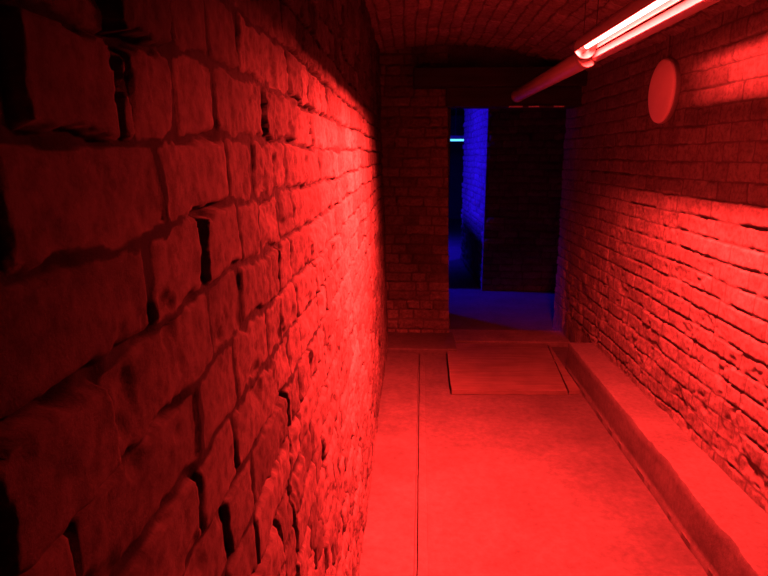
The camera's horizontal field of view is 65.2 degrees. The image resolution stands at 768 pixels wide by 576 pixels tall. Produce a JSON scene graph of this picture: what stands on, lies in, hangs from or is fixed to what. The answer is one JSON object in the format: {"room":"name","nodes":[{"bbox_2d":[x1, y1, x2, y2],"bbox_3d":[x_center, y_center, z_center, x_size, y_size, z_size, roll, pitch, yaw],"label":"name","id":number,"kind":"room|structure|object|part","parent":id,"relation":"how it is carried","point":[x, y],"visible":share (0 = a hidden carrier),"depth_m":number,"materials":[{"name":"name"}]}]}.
{"room":"underground passage","nodes":[
{"label":"underground passage","id":0,"kind":"room"},
{"bbox_2d":[0,0,388,575],"bbox_3d":[-0.133,-0.137,2.190,0.117,2.600,6.320,1,13,2],"label":"wall","id":1,"kind":"structure","parent":0,"point":[194,334],"depth_m":0.63,"materials":[{"name":"brick"}]},
{"bbox_2d":[359,352,427,575],"bbox_3d":[0.024,1.167,2.144,0.397,0.058,5.680,1,13,2],"label":"trim","id":2,"kind":"structure","parent":1,"relation":"attached to","point":[395,542],"depth_m":2.98,"materials":[{"name":"concrete"}]},
{"bbox_2d":[379,45,449,332],"bbox_3d":[0.254,-0.821,5.365,0.699,2.560,0.560,1,13,2],"label":"wall","id":3,"kind":"structure","parent":0,"point":[414,122],"depth_m":5.14,"materials":[{"name":"brick"}]},
{"bbox_2d":[387,332,456,354],"bbox_3d":[0.279,0.479,5.161,0.660,0.070,0.485,1,13,2],"label":"trim","id":4,"kind":"structure","parent":3,"relation":"attached to","point":[433,343],"depth_m":5.05,"materials":[{"name":"concrete"}]},
{"bbox_2d":[413,66,587,88],"bbox_3d":[0.947,-1.695,4.863,1.420,0.145,0.340,1,13,2],"label":"trim","id":5,"kind":"structure","parent":3,"relation":"attached to","point":[423,77],"depth_m":4.71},
{"bbox_2d":[448,45,555,66],"bbox_3d":[0.804,-1.948,4.977,1.760,0.350,0.180,1,13,2],"label":"wall","id":6,"kind":"structure","parent":3,"relation":"attached to","point":[458,55],"depth_m":4.90,"materials":[{"name":"brick"}]},
{"bbox_2d":[449,329,569,346],"bbox_3d":[0.943,0.448,5.313,1.315,0.065,0.350,1,13,2],"label":"trim","id":7,"kind":"structure","parent":3,"relation":"attached to","point":[549,337],"depth_m":5.24,"materials":[{"name":"concrete"}]},
{"bbox_2d":[445,87,582,108],"bbox_3d":[1.075,-1.572,4.967,1.130,0.150,0.260,1,13,2],"label":"trim","id":8,"kind":"structure","parent":3,"relation":"attached to","point":[456,98],"depth_m":4.85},
{"bbox_2d":[448,109,450,216],"bbox_3d":[-0.723,-0.952,5.797,2.660,2.650,0.540,1,13,2],"label":"wall","id":9,"kind":"structure","parent":0,"point":[449,110],"depth_m":5.39,"materials":[{"name":"paint"}]},
{"bbox_2d":[448,116,464,218],"bbox_3d":[0.906,-3.043,15.228,5.100,2.650,0.100,1,13,2],"label":"wall","id":10,"kind":"structure","parent":0,"point":[456,178],"depth_m":15.15,"materials":[{"name":"paint"}]},
{"bbox_2d":[451,109,464,115],"bbox_3d":[0.693,-3.242,10.005,5.100,0.100,10.220,1,13,2],"label":"ceiling","id":11,"kind":"structure","parent":0,"point":[454,112],"depth_m":13.74,"materials":[{"name":"paint"}]},
{"bbox_2d":[450,123,463,140],"bbox_3d":[0.926,-3.185,11.556,1.300,0.704,0.060,1,13,2],"label":"lamp","id":12,"kind":"object","parent":11,"relation":"hanging from","point":[452,138],"visible":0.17,"depth_m":11.57,"materials":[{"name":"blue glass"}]},
{"bbox_2d":[460,109,487,289],"bbox_3d":[1.195,-1.469,8.081,0.062,2.630,2.302,0,13,1],"label":"wall","id":13,"kind":"structure","parent":0,"point":[475,125],"depth_m":7.93,"materials":[{"name":"brick"}]},
{"bbox_2d":[365,0,758,71],"bbox_3d":[0.669,-1.166,1.876,1.760,0.313,6.220,1,13,2],"label":"ceiling","id":14,"kind":"structure","parent":0,"point":[549,30],"depth_m":3.82,"materials":[{"name":"brick"}]},
{"bbox_2d":[511,0,595,101],"bbox_3d":[0.999,-1.447,3.714,0.098,0.415,1.905,1,13,2],"label":"ceiling lamp","id":15,"kind":"object","parent":14,"relation":"hanging from","point":[573,64],"visible":0.72,"depth_m":3.34,"materials":[{"name":"white plastic"}]},
{"bbox_2d":[574,0,720,61],"bbox_3d":[0.926,-1.119,2.172,0.135,0.395,1.200,1,13,2],"label":"ceiling lamp","id":16,"kind":"object","parent":14,"relation":"hanging from","point":[636,12],"visible":1,"depth_m":2.21,"materials":[{"name":"white plastic"}]},
{"bbox_2d":[574,0,679,50],"bbox_3d":[0.909,-1.003,2.199,0.100,0.070,1.200,1,13,2],"label":"fluorescent tube","id":17,"kind":"object","parent":16,"relation":"attached to","point":[636,12],"depth_m":2.26,"materials":[{"name":"white glass"}]},
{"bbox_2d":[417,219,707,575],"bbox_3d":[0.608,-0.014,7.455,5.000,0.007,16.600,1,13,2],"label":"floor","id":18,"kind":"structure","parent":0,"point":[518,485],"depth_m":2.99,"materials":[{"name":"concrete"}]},
{"bbox_2d":[447,343,566,394],"bbox_3d":[0.922,0.600,4.598,0.876,0.033,1.071,1,13,2],"label":"wooden board","id":19,"kind":"object","parent":18,"relation":"on","point":[474,368],"visible":0.98,"depth_m":4.48,"materials":[{"name":"brown wood"}]},
{"bbox_2d":[482,108,565,290],"bbox_3d":[2.128,-1.212,6.920,1.900,2.630,0.057,1,13,3],"label":"wall pier","id":20,"kind":"object","parent":18,"relation":"on","point":[525,150],"visible":0.46,"depth_m":6.98,"materials":[{"name":"brick"}]},
{"bbox_2d":[548,345,579,394],"bbox_3d":[1.362,0.604,4.589,0.079,0.029,1.032,2,13,7],"label":"wooden board","id":21,"kind":"object","parent":18,"relation":"on","point":[572,388],"visible":0.98,"depth_m":4.33,"materials":[{"name":"brown wood"}]},
{"bbox_2d":[552,0,767,514],"bbox_3d":[1.524,-0.046,2.241,0.050,2.400,6.522,0,13,1],"label":"wall","id":22,"kind":"structure","parent":0,"point":[662,260],"depth_m":3.04,"materials":[{"name":"brick"}]},
{"bbox_2d":[508,105,565,107],"bbox_3d":[1.234,-1.463,4.839,0.460,0.016,0.026,1,13,2],"label":"metal rail","id":23,"kind":"object","parent":22,"relation":"attached to","point":[536,106],"visible":1,"depth_m":4.83,"materials":[{"name":"metal"}]},
{"bbox_2d":[648,34,680,123],"bbox_3d":[1.525,-1.161,3.265,0.047,0.517,0.344,1,13,2],"label":"wall lamp","id":24,"kind":"object","parent":22,"relation":"attached to","point":[665,84],"visible":1,"depth_m":3.22,"materials":[{"name":"grey plastic"}]},
{"bbox_2d":[648,58,675,122],"bbox_3d":[1.515,-1.076,3.284,0.027,0.338,0.338,1,13,2],"label":"diffuser","id":25,"kind":"object","parent":24,"relation":"attached to","point":[662,88],"depth_m":3.23,"materials":[{"name":"white plastic"}]},
{"bbox_3d":[1.528,-1.326,3.218,0.011,0.173,0.010,-11,17,-41],"label":"cord","id":26,"kind":"part","parent":24,"relation":"part of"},
{"bbox_2d":[565,342,767,575],"bbox_3d":[1.372,1.115,1.921,0.323,0.256,5.380,1,13,2],"label":"ledge","id":27,"kind":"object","parent":22,"relation":"attached to","point":[724,529],"depth_m":2.74,"materials":[{"name":"concrete"}]}
]}

